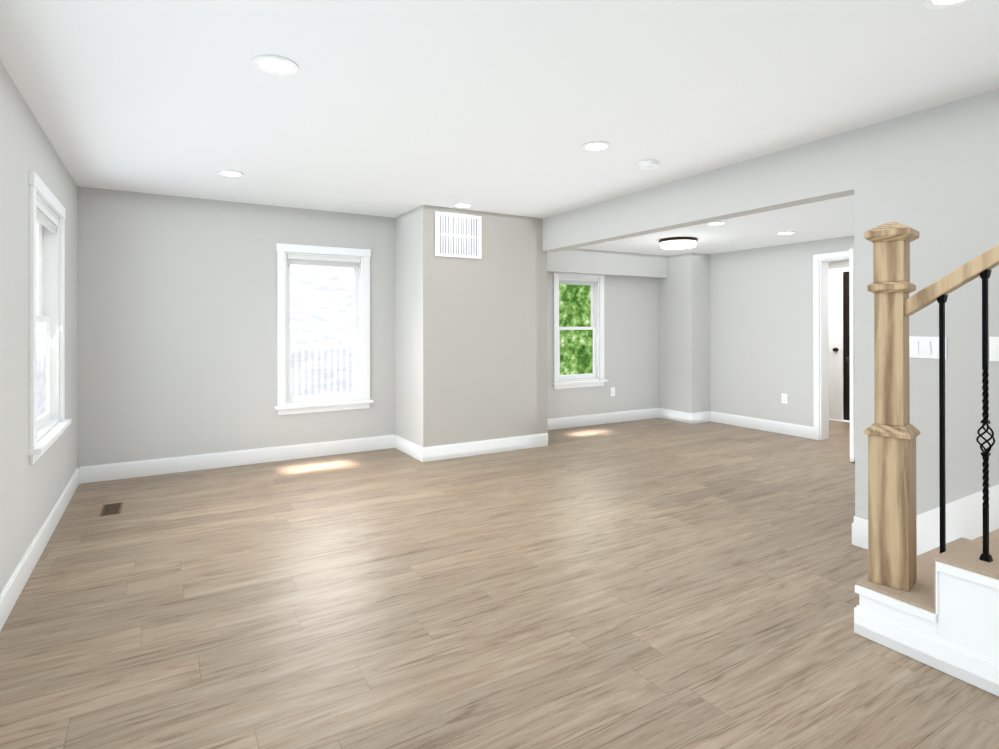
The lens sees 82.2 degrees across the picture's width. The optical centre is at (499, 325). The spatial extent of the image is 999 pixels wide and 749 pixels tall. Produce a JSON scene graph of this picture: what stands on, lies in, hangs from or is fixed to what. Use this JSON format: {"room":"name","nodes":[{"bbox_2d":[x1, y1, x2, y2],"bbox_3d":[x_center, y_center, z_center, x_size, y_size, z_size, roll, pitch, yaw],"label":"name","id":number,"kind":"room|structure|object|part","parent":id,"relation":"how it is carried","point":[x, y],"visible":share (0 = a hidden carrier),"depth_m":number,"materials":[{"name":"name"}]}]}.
{"room":"empty living room","nodes":[
{"label":"empty living room","id":0,"kind":"room"},
{"bbox_2d":[0,61,76,592],"bbox_3d":[-1.636,0.072,1.439,0.150,2.440,7.759,0,0,-30],"label":"wall","id":1,"kind":"structure","parent":0,"point":[30,495],"depth_m":2.85,"materials":[{"name":"grey paint"}]},
{"bbox_2d":[0,466,83,630],"bbox_3d":[-1.563,1.223,1.479,0.018,0.139,7.459,0,0,-30],"label":"baseboard","id":2,"kind":"structure","parent":1,"relation":"attached to","point":[11,591],"depth_m":3.07,"materials":[{"name":"white paint"}]},
{"bbox_2d":[28,171,70,464],"bbox_3d":[-2.782,-0.035,3.452,0.195,1.546,1.140,0,0,-30],"label":"window","id":3,"kind":"structure","parent":1,"relation":"in","point":[46,318],"depth_m":3.74,"materials":[{"name":"white paint"}]},
{"bbox_3d":[-2.817,-0.047,3.431,0.045,1.240,0.826,0,0,-30],"label":"glass","id":4,"kind":"part","parent":3,"relation":"part of","materials":[{"name":"clear glass"}]},
{"bbox_2d":[77,186,657,468],"bbox_3d":[-0.433,0.080,6.561,7.118,2.440,0.150,0,0,-30],"label":"wall","id":5,"kind":"structure","parent":0,"point":[176,326],"depth_m":5.20,"materials":[{"name":"grey paint"}]},
{"bbox_2d":[84,435,391,482],"bbox_3d":[-2.266,1.231,5.384,2.705,0.139,0.014,0,0,-30],"label":"baseboard","id":6,"kind":"structure","parent":5,"relation":"attached to","point":[123,470],"depth_m":5.25,"materials":[{"name":"white paint"}]},
{"bbox_2d":[274,243,373,414],"bbox_3d":[-1.760,0.039,5.742,0.954,1.642,0.195,0,0,-30],"label":"window","id":7,"kind":"structure","parent":5,"relation":"in","point":[323,330],"depth_m":5.75,"materials":[{"name":"white paint"}]},
{"bbox_3d":[-1.780,0.027,5.777,0.640,1.336,0.045,0,0,-30],"label":"glass","id":8,"kind":"part","parent":7,"relation":"part of","materials":[{"name":"clear glass"}]},
{"bbox_2d":[552,273,607,388],"bbox_3d":[0.997,0.046,7.364,0.860,1.506,0.195,0,0,-30],"label":"room window","id":9,"kind":"structure","parent":5,"relation":"in","point":[578,330],"depth_m":7.40,"materials":[{"name":"white paint"}]},
{"bbox_3d":[0.977,0.034,7.399,0.546,1.200,0.045,0,0,-30],"label":"glass","id":10,"kind":"part","parent":9,"relation":"part of","materials":[{"name":"clear glass"}]},
{"bbox_2d":[547,408,659,429],"bbox_3d":[1.186,1.229,7.415,2.433,0.139,0.014,0,0,-30],"label":"baseboard","id":11,"kind":"structure","parent":5,"relation":"attached to","point":[622,416],"depth_m":7.50,"materials":[{"name":"white paint"}]},
{"bbox_2d":[611,387,614,395],"bbox_3d":[1.509,0.886,7.608,0.070,0.115,0.010,0,0,-30],"label":"outlet","id":12,"kind":"object","parent":5,"relation":"attached to","point":[612,391],"visible":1,"depth_m":7.61,"materials":[{"name":"white plastic"}]},
{"bbox_2d":[395,205,546,446],"bbox_3d":[-0.296,0.079,6.117,1.436,2.440,0.754,0,0,-30],"label":"wall","id":13,"kind":"structure","parent":0,"point":[470,349],"depth_m":5.77,"materials":[{"name":"grey paint"}]},
{"bbox_2d":[392,435,419,460],"bbox_3d":[-0.919,1.229,5.744,0.018,0.139,0.720,0,0,-30],"label":"baseboard","id":14,"kind":"structure","parent":13,"relation":"attached to","point":[410,448],"depth_m":5.76,"materials":[{"name":"white paint"}]},
{"bbox_2d":[435,211,481,258],"bbox_3d":[-0.401,-0.877,5.613,0.507,0.427,0.012,0,0,-30],"label":"air vent","id":15,"kind":"object","parent":13,"relation":"in","point":[458,235],"visible":1,"depth_m":5.61,"materials":[{"name":"white paint"}]},
{"bbox_2d":[420,433,547,461],"bbox_3d":[-0.107,1.228,5.783,1.450,0.139,0.017,0,0,-30],"label":"baseboard","id":16,"kind":"structure","parent":13,"relation":"attached to","point":[441,452],"depth_m":5.73,"materials":[{"name":"white paint"}]},
{"bbox_2d":[0,418,998,748],"bbox_3d":[2.020,1.320,3.586,8.628,0.060,7.759,0,0,-30],"label":"floor","id":17,"kind":"structure","parent":0,"point":[654,584],"depth_m":2.59,"materials":[{"name":"wood"}]},
{"bbox_2d":[99,502,122,516],"bbox_3d":[-2.734,1.296,4.033,0.120,0.006,0.290,0,0,-30],"label":"floor vent","id":18,"kind":"object","parent":17,"relation":"in","point":[111,509],"visible":1,"depth_m":4.02,"materials":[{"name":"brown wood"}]},
{"bbox_2d":[854,222,998,696],"bbox_3d":[2.285,0.041,2.029,1.010,2.490,2.498,0,0,-30],"label":"staircase","id":19,"kind":"structure","parent":17,"relation":"on","point":[927,589],"depth_m":2.32,"materials":[{"name":"white paint"}]},
{"bbox_3d":[1.647,0.323,2.402,0.198,1.504,0.198,0,0,-30],"label":"newel post","id":20,"kind":"part","parent":19,"relation":"part of","materials":[{"name":"brown wood"}]},
{"bbox_3d":[2.119,-0.623,1.599,0.052,1.162,1.802,0,0,-30],"label":"handrail","id":21,"kind":"part","parent":19,"relation":"part of","materials":[{"name":"brown wood"}]},
{"bbox_2d":[0,0,998,217],"bbox_3d":[0.198,-1.209,2.522,4.411,0.120,7.759,0,0,-30],"label":"ceiling","id":22,"kind":"structure","parent":0,"point":[390,108],"depth_m":2.77,"materials":[{"name":"white paint"}]},
{"bbox_2d":[217,170,244,176],"bbox_3d":[-2.020,-1.139,4.303,0.190,0.006,0.190,0,0,-30],"label":"recessed light","id":23,"kind":"object","parent":22,"relation":"in","point":[229,173],"visible":0.98,"depth_m":4.29,"materials":[{"name":"white paint"}]},
{"bbox_2d":[252,55,297,75],"bbox_3d":[-0.987,-1.143,2.521,0.190,0.006,0.190,0,0,-30],"label":"recessed light","id":24,"kind":"object","parent":22,"relation":"in","point":[275,65],"visible":1,"depth_m":2.52,"materials":[{"name":"white paint"}]},
{"bbox_2d":[453,203,472,207],"bbox_3d":[-0.349,-1.139,5.449,0.190,0.006,0.190,0,0,-30],"label":"recessed light","id":25,"kind":"object","parent":22,"relation":"in","point":[463,205],"visible":1,"depth_m":5.45,"materials":[{"name":"white paint"}]},
{"bbox_2d":[581,141,611,150],"bbox_3d":[0.621,-1.144,3.664,0.190,0.006,0.190,0,0,-30],"label":"recessed light","id":26,"kind":"object","parent":22,"relation":"in","point":[596,146],"visible":1,"depth_m":3.66,"materials":[{"name":"white paint"}]},
{"bbox_2d":[639,160,658,169],"bbox_3d":[1.055,-1.127,4.035,0.136,0.040,0.136,0,0,-30],"label":"smoke detector","id":27,"kind":"object","parent":22,"relation":"attached to","point":[648,164],"visible":1,"depth_m":3.99,"materials":[{"name":"white plastic"}]},
{"bbox_2d":[923,0,971,8],"bbox_3d":[1.584,-1.149,1.980,0.190,0.006,0.190,0,0,-30],"label":"recessed light","id":28,"kind":"object","parent":22,"relation":"in","point":[936,4],"visible":1,"depth_m":2.04,"materials":[{"name":"white paint"}]},
{"bbox_2d":[658,253,709,412],"bbox_3d":[2.600,0.172,7.916,0.515,2.250,0.589,0,0,-30],"label":"column","id":29,"kind":"structure","parent":0,"point":[684,336],"depth_m":7.68,"materials":[{"name":"grey paint"}]},
{"bbox_2d":[660,408,695,423],"bbox_3d":[2.382,1.228,7.765,0.018,0.139,0.584,0,0,-30],"label":"baseboard","id":30,"kind":"structure","parent":29,"relation":"attached to","point":[680,416],"depth_m":7.70,"materials":[{"name":"white paint"}]},
{"bbox_2d":[696,411,711,422],"bbox_3d":[2.686,1.227,7.613,0.300,0.139,0.020,0,0,-30],"label":"baseboard","id":31,"kind":"structure","parent":29,"relation":"attached to","point":[706,416],"depth_m":7.63,"materials":[{"name":"white paint"}]},
{"bbox_2d":[578,195,853,255],"bbox_3d":[2.621,-1.112,5.571,2.857,0.310,4.959,0,0,-30],"label":"ceiling","id":32,"kind":"structure","parent":0,"point":[826,219],"depth_m":5.85,"materials":[{"name":"white paint"}]},
{"bbox_2d":[547,248,667,278],"bbox_3d":[1.224,-0.802,7.347,2.433,0.300,0.179,0,0,-30],"label":"soffit","id":33,"kind":"structure","parent":32,"relation":"attached to","point":[593,262],"depth_m":7.35,"materials":[{"name":"grey paint"}]},
{"bbox_2d":[659,237,697,248],"bbox_3d":[1.990,-0.907,6.376,0.410,0.094,0.410,0,0,-30],"label":"flush-mount light","id":34,"kind":"object","parent":32,"relation":"attached to","point":[677,242],"visible":1,"depth_m":6.23,"materials":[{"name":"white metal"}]},
{"bbox_2d":[706,221,726,224],"bbox_3d":[2.033,-0.953,5.364,0.190,0.006,0.190,0,0,-30],"label":"recessed light","id":35,"kind":"object","parent":32,"relation":"in","point":[717,223],"visible":0.96,"depth_m":5.35,"materials":[{"name":"white paint"}]},
{"bbox_2d":[776,231,795,234],"bbox_3d":[2.971,-0.954,5.939,0.190,0.006,0.190,0,0,-30],"label":"recessed light","id":36,"kind":"object","parent":32,"relation":"in","point":[785,233],"visible":0.96,"depth_m":5.94,"materials":[{"name":"white paint"}]},
{"bbox_2d":[543,88,998,518],"bbox_3d":[2.228,0.070,3.275,0.150,2.440,6.706,0,0,-30],"label":"wall","id":37,"kind":"structure","parent":0,"point":[931,175],"depth_m":3.09,"materials":[{"name":"grey paint"}]},
{"bbox_2d":[909,336,946,358],"bbox_3d":[2.272,0.119,3.038,0.012,0.116,0.171,0,0,-30],"label":"switch plate","id":38,"kind":"object","parent":37,"relation":"attached to","point":[923,347],"visible":0.81,"depth_m":3.05,"materials":[{"name":"white plastic"}]},
{"bbox_2d":[989,337,998,360],"bbox_3d":[2.428,0.116,2.773,0.012,0.120,0.086,0,0,-30],"label":"light switch","id":39,"kind":"object","parent":37,"relation":"attached to","point":[994,347],"visible":1,"depth_m":2.79,"materials":[{"name":"white plastic"}]},
{"bbox_2d":[710,235,853,426],"bbox_3d":[3.977,0.071,5.936,0.150,2.440,4.220,0,0,-30],"label":"wall","id":40,"kind":"structure","parent":0,"point":[761,330],"depth_m":7.01,"materials":[{"name":"grey paint"}]},
{"bbox_2d":[712,411,813,438],"bbox_3d":[3.201,1.225,7.095,0.014,0.139,1.430,0,0,-30],"label":"baseboard","id":41,"kind":"structure","parent":40,"relation":"attached to","point":[803,431],"depth_m":7.00,"materials":[{"name":"white paint"}]},
{"bbox_2d":[782,393,786,403],"bbox_3d":[3.382,0.871,6.791,0.010,0.115,0.070,0,0,-30],"label":"outlet","id":42,"kind":"object","parent":40,"relation":"attached to","point":[784,398],"visible":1,"depth_m":6.79,"materials":[{"name":"white plastic"}]},
{"bbox_2d":[813,251,848,439],"bbox_3d":[3.860,0.247,6.134,0.186,2.090,0.900,0,0,-30],"label":"door frame","id":43,"kind":"structure","parent":40,"relation":"attached to","point":[821,378],"depth_m":6.44,"materials":[{"name":"white paint"}]},
{"bbox_2d":[846,248,854,461],"bbox_3d":[3.632,0.282,5.565,0.760,2.002,0.166,0,0,-30],"label":"open door leaf","id":44,"kind":"structure","parent":40,"relation":"in","point":[851,359],"depth_m":5.37,"materials":[{"name":"white paint"}]},
{"bbox_2d":[828,260,848,268],"bbox_3d":[5.049,0.072,7.339,0.100,2.440,3.150,0,0,-30],"label":"wall","id":45,"kind":"structure","parent":0,"point":[838,264],"depth_m":7.87,"materials":[{"name":"grey paint"}]},
{"bbox_2d":[828,272,842,419],"bbox_3d":[4.440,0.285,8.053,0.165,2.002,0.760,0,0,-30],"label":"hall door","id":46,"kind":"structure","parent":45,"relation":"in","point":[835,285],"depth_m":7.78,"materials":[{"name":"white paint"}]},
{"bbox_2d":[828,267,849,420],"bbox_3d":[4.546,0.254,8.075,0.019,2.080,0.950,0,0,-30],"label":"door frame","id":47,"kind":"structure","parent":45,"relation":"attached to","point":[846,374],"depth_m":7.78,"materials":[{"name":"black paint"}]}
]}

